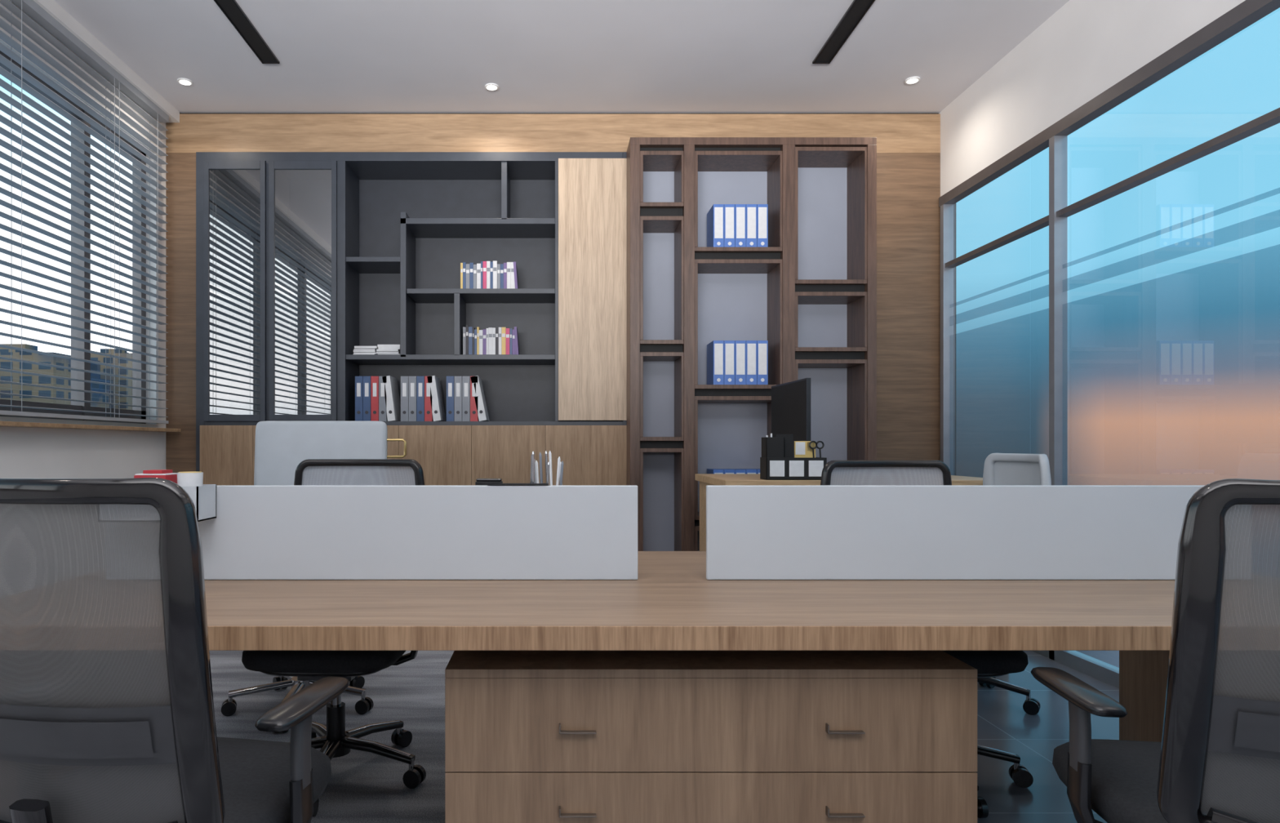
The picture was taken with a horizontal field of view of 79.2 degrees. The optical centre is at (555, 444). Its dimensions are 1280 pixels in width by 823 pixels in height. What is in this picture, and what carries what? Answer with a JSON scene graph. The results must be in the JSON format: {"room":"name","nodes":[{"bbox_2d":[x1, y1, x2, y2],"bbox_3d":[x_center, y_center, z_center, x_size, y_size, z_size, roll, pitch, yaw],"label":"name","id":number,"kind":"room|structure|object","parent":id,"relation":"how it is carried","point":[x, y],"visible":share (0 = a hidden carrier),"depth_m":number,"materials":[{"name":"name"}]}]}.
{"room":"office","nodes":[
{"label":"office","id":0,"kind":"room"},
{"bbox_2d":[0,0,165,479],"bbox_3d":[-2.785,-0.585,1.370,0.150,3.470,8.740,0,0,0],"label":"wall","id":1,"kind":"structure","parent":0,"point":[25,452],"depth_m":4.56,"materials":[{"name":"white paint"}]},
{"bbox_2d":[0,50,146,423],"bbox_3d":[-2.810,-1.060,1.810,0.080,1.840,6.820,0,0,0],"label":"window","id":2,"kind":"structure","parent":1,"relation":"in","point":[82,406],"depth_m":4.53,"materials":[{"name":"metal"}]},
{"bbox_2d":[0,0,168,423],"bbox_3d":[-2.665,-1.195,1.870,0.060,2.100,6.740,0,0,0],"label":"blind","id":3,"kind":"object","parent":2,"relation":"attached to","point":[33,9],"visible":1,"depth_m":4.28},
{"bbox_2d":[0,421,181,431],"bbox_3d":[-2.650,-0.101,1.835,0.120,0.022,6.970,0,0,0],"label":"window sill","id":4,"kind":"structure","parent":1,"relation":"attached to","point":[4,424],"depth_m":4.21,"materials":[{"name":"brown wood"}]},
{"bbox_2d":[33,0,179,122],"bbox_3d":[-2.663,-2.283,1.175,0.095,0.075,8.350,0,0,0],"label":"trim","id":5,"kind":"structure","parent":1,"relation":"attached to","point":[52,7],"depth_m":4.49,"materials":[{"name":"white paint"}]},
{"bbox_2d":[165,112,940,472],"bbox_3d":[-0.038,-0.585,5.600,5.643,3.470,0.500,0,0,0],"label":"wall","id":6,"kind":"structure","parent":0,"point":[908,144],"depth_m":5.35,"materials":[{"name":"brown wood"}]},
{"bbox_2d":[53,0,1069,112],"bbox_3d":[-0.038,-2.380,1.375,5.643,0.120,8.950,0,0,0],"label":"ceiling","id":7,"kind":"structure","parent":0,"point":[333,55],"depth_m":4.53,"materials":[{"name":"paint"}]},
{"bbox_2d":[177,77,192,85],"bbox_3d":[-2.360,-2.315,4.900,0.089,0.010,0.089,0,0,0],"label":"recessed light","id":8,"kind":"object","parent":7,"relation":"in","point":[185,82],"visible":1,"depth_m":4.89,"materials":[{"name":"white plastic"}]},
{"bbox_2d":[213,0,279,63],"bbox_3d":[-1.720,-2.314,1.125,0.104,0.012,7.050,0,0,0],"label":"air vent","id":9,"kind":"object","parent":7,"relation":"in","point":[231,9],"visible":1,"depth_m":4.29,"materials":[{"name":"black plastic"}]},
{"bbox_2d":[484,83,498,90],"bbox_3d":[-0.410,-2.315,4.970,0.089,0.010,0.089,0,0,0],"label":"recessed light","id":10,"kind":"object","parent":7,"relation":"in","point":[490,86],"visible":1,"depth_m":4.96,"materials":[{"name":"white plastic"}]},
{"bbox_2d":[812,0,875,63],"bbox_3d":[1.610,-2.314,1.125,0.104,0.012,7.050,0,0,0],"label":"air vent","id":11,"kind":"object","parent":7,"relation":"in","point":[857,9],"visible":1,"depth_m":4.29,"materials":[{"name":"black plastic"}]},
{"bbox_2d":[904,76,919,84],"bbox_3d":[2.270,-2.315,4.880,0.089,0.010,0.089,0,0,0],"label":"recessed light","id":12,"kind":"object","parent":7,"relation":"in","point":[911,80],"visible":1,"depth_m":4.87,"materials":[{"name":"white plastic"}]},
{"bbox_2d":[208,650,1119,822],"bbox_3d":[-0.038,1.198,1.375,5.643,0.104,8.950,0,0,0],"label":"floor","id":13,"kind":"structure","parent":0,"point":[362,786],"depth_m":3.04,"materials":[{"name":"tile"}]},
{"bbox_2d":[0,477,349,822],"bbox_3d":[-0.748,0.597,1.461,0.656,1.098,0.674,0,0,10],"label":"office chair","id":14,"kind":"object","parent":13,"relation":"on","point":[107,712],"visible":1,"depth_m":1.15,"materials":[{"name":"grey"}]},
{"bbox_2d":[221,421,406,732],"bbox_3d":[-1.082,0.516,3.361,0.756,1.260,0.642,0,0,0],"label":"chair","id":15,"kind":"object","parent":13,"relation":"on","point":[280,446],"visible":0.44,"depth_m":3.61,"materials":[{"name":"leather"}]},
{"bbox_2d":[241,458,426,817],"bbox_3d":[-0.762,0.601,2.680,0.656,1.091,0.674,0,0,2],"label":"office chair","id":16,"kind":"object","parent":13,"relation":"on","point":[334,741],"visible":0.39,"depth_m":2.64,"materials":[{"name":"black plastic"}]},
{"bbox_2d":[195,151,626,484],"bbox_3d":[-0.989,-0.436,5.490,2.980,3.172,0.420,0,0,0],"label":"built-in bookcase","id":17,"kind":"object","parent":13,"relation":"on","point":[304,260],"visible":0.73,"depth_m":5.29,"materials":[{"name":"laminate"}]},
{"bbox_2d":[353,344,399,354],"bbox_3d":[-1.247,-0.665,5.466,0.327,0.078,0.208,0,0,0],"label":"stacked papers","id":18,"kind":"object","parent":17,"relation":"on","point":[380,348],"visible":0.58,"depth_m":5.37,"materials":[{"name":"white paper"}]},
{"bbox_2d":[355,375,489,421],"bbox_3d":[-0.934,-0.323,5.463,0.914,0.318,0.253,0,0,0],"label":"binders","id":19,"kind":"object","parent":17,"relation":"in","point":[377,398],"visible":0.96,"depth_m":5.34,"materials":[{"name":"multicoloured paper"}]},
{"bbox_2d":[460,260,518,288],"bbox_3d":[-0.463,-1.187,5.475,0.403,0.210,0.172,0,0,0],"label":"books","id":20,"kind":"object","parent":17,"relation":"in","point":[486,274],"visible":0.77,"depth_m":5.39,"materials":[{"name":"white paper"}]},
{"bbox_2d":[462,324,519,354],"bbox_3d":[-0.452,-0.733,5.476,0.392,0.214,0.172,0,0,0],"label":"books","id":21,"kind":"object","parent":17,"relation":"in","point":[490,340],"visible":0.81,"depth_m":5.40,"materials":[{"name":"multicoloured paper"}]},
{"bbox_2d":[204,551,1175,742],"bbox_3d":[0.360,0.775,2.295,3.620,0.750,1.200,0,0,0],"label":"desk","id":22,"kind":"object","parent":13,"relation":"on","point":[672,605],"visible":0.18,"depth_m":1.86,"materials":[{"name":"brown wood"}]},
{"bbox_2d":[197,484,637,579],"bbox_3d":[-0.542,0.260,2.285,1.575,0.279,0.030,0,0,0],"label":"screen","id":23,"kind":"object","parent":22,"relation":"on","point":[257,531],"visible":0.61,"depth_m":2.27,"materials":[{"name":"silver metal"}]},
{"bbox_2d":[181,484,216,521],"bbox_3d":[-1.140,0.165,2.220,0.280,0.101,0.140,0,0,0],"label":"desk tray","id":24,"kind":"object","parent":23,"relation":"hanging from","point":[203,497],"visible":0.33,"depth_m":2.19,"materials":[{"name":"white plastic"}]},
{"bbox_2d":[133,469,177,483],"bbox_3d":[-1.145,0.141,2.210,0.090,0.138,0.080,0,0,0],"label":"box","id":25,"kind":"object","parent":24,"relation":"in","point":[167,474],"visible":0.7,"depth_m":2.18,"materials":[{"name":"red paper"}]},
{"bbox_2d":[177,471,203,486],"bbox_3d":[-1.045,0.143,2.200,0.067,0.133,0.067,0,0,0],"label":"paper cup","id":26,"kind":"object","parent":24,"relation":"in","point":[194,478],"visible":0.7,"depth_m":2.17,"materials":[{"name":"white paper"}]},
{"bbox_2d":[487,483,548,484],"bbox_3d":[-0.105,0.167,2.321,0.310,0.106,0.107,0,0,0],"label":"tray","id":27,"kind":"object","parent":23,"relation":"attached to","point":[487,483],"visible":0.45,"depth_m":2.27,"materials":[{"name":"black plastic"}]},
{"bbox_2d":[475,478,502,484],"bbox_3d":[-0.200,0.158,2.330,0.080,0.112,0.040,0,0,0],"label":"stapler","id":28,"kind":"object","parent":27,"relation":"in","point":[479,481],"visible":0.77,"depth_m":2.31,"materials":[{"name":"black plastic"}]},
{"bbox_2d":[529,450,563,484],"bbox_3d":[-0.027,0.116,2.334,0.105,0.197,0.043,0,0,0],"label":"pens","id":29,"kind":"object","parent":27,"relation":"in","point":[534,464],"visible":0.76,"depth_m":2.32,"materials":[{"name":"silver metal"}]},
{"bbox_2d":[706,484,1204,579],"bbox_3d":[1.254,0.260,2.285,1.611,0.279,0.030,0,0,0],"label":"screen","id":30,"kind":"object","parent":22,"relation":"on","point":[753,531],"visible":0.79,"depth_m":2.27,"materials":[{"name":"silver metal"}]},
{"bbox_2d":[444,650,977,822],"bbox_3d":[0.362,0.833,2.002,1.234,0.626,0.476,0,0,0],"label":"drawer pedestal","id":31,"kind":"object","parent":13,"relation":"on","point":[531,736],"visible":0.96,"depth_m":1.78,"materials":[{"name":"brown wood"}]},
{"bbox_2d":[626,137,876,551],"bbox_3d":[1.296,-0.431,5.184,1.611,3.161,0.328,0,0,0],"label":"shelving unit","id":32,"kind":"object","parent":13,"relation":"on","point":[811,293],"visible":0.63,"depth_m":5.22,"materials":[{"name":"brown wood"}]},
{"bbox_2d":[706,468,759,473],"bbox_3d":[1.227,0.314,5.189,0.361,0.299,0.223,0,0,0],"label":"binders","id":33,"kind":"object","parent":32,"relation":"on","point":[708,470],"visible":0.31,"depth_m":5.08,"materials":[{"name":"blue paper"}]},
{"bbox_2d":[706,340,768,384],"bbox_3d":[1.227,-0.543,5.189,0.361,0.295,0.223,0,0,0],"label":"binders","id":34,"kind":"object","parent":32,"relation":"on","point":[728,362],"visible":0.87,"depth_m":5.08,"materials":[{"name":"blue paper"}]},
{"bbox_2d":[706,204,768,246],"bbox_3d":[1.227,-1.445,5.189,0.361,0.295,0.223,0,0,0],"label":"binders","id":35,"kind":"object","parent":32,"relation":"on","point":[727,224],"visible":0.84,"depth_m":5.08,"materials":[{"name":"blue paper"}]},
{"bbox_2d":[694,473,982,551],"bbox_3d":[1.615,0.665,4.350,1.490,0.970,0.860,0,0,0],"label":"executive desk","id":36,"kind":"object","parent":13,"relation":"on","point":[704,479],"visible":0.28,"depth_m":4.19,"materials":[{"name":"brown wood"}]},
{"bbox_2d":[771,377,810,457],"bbox_3d":[1.380,-0.090,4.420,0.200,0.539,0.600,0,0,0],"label":"computer monitor","id":37,"kind":"object","parent":36,"relation":"on","point":[790,401],"visible":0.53,"depth_m":4.33,"materials":[{"name":"black plastic"}]},
{"bbox_2d":[760,434,826,479],"bbox_3d":[1.240,0.062,4.004,0.310,0.234,0.122,0,0,0],"label":"desk organizer","id":38,"kind":"object","parent":36,"relation":"on","point":[777,460],"visible":0.91,"depth_m":3.94,"materials":[{"name":"black plastic"}]},
{"bbox_2d":[794,440,815,457],"bbox_3d":[1.300,0.065,3.997,0.110,0.170,0.009,0,0,0],"label":"cards","id":39,"kind":"object","parent":38,"relation":"in","point":[802,449],"visible":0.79,"depth_m":3.99,"materials":[{"name":"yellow paper"}]},
{"bbox_2d":[808,440,824,457],"bbox_3d":[1.353,0.069,3.975,0.079,0.182,0.008,0,0,0],"label":"scissors","id":40,"kind":"object","parent":38,"relation":"in","point":[811,442],"visible":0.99,"depth_m":3.97,"materials":[{"name":"black plastic"}]},
{"bbox_2d":[820,460,1033,817],"bbox_3d":[1.283,0.605,2.680,0.656,1.091,0.674,0,0,-1],"label":"office chair","id":41,"kind":"object","parent":13,"relation":"on","point":[988,664],"visible":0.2,"depth_m":2.95,"materials":[{"name":"black plastic"}]},
{"bbox_2d":[977,453,1051,715],"bbox_3d":[1.800,0.594,3.477,0.674,1.112,0.656,0,0,4],"label":"chair","id":42,"kind":"object","parent":13,"relation":"on","point":[999,468],"visible":0.24,"depth_m":3.46,"materials":[{"name":"plastic"}]},
{"bbox_2d":[1031,478,1279,822],"bbox_3d":[1.297,0.601,1.451,0.656,1.098,0.674,0,0,9],"label":"office chair","id":43,"kind":"object","parent":13,"relation":"on","point":[1216,759],"visible":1,"depth_m":1.22,"materials":[{"name":"grey plastic"}]},
{"bbox_2d":[938,0,1244,475],"bbox_3d":[2.733,-0.585,1.370,0.100,3.470,8.740,0,0,0],"label":"wall","id":44,"kind":"structure","parent":0,"point":[1085,48],"depth_m":4.13,"materials":[{"name":"white paint"}]},
{"bbox_2d":[938,0,1279,688],"bbox_3d":[2.698,-0.282,1.565,0.070,2.865,7.530,0,0,0],"label":"window frame","id":45,"kind":"structure","parent":44,"relation":"in","point":[1055,137],"depth_m":4.10,"materials":[{"name":"metal"}]},
{"label":"outside","id":46,"kind":"structure","parent":0,"visible":0},
{"bbox_2d":[0,343,132,409],"bbox_3d":[-48.736,2.025,20.892,31.394,26.249,167.148,0,0,0],"label":"city buildings","id":47,"kind":"structure","parent":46,"point":[4,352],"depth_m":65.33}
]}

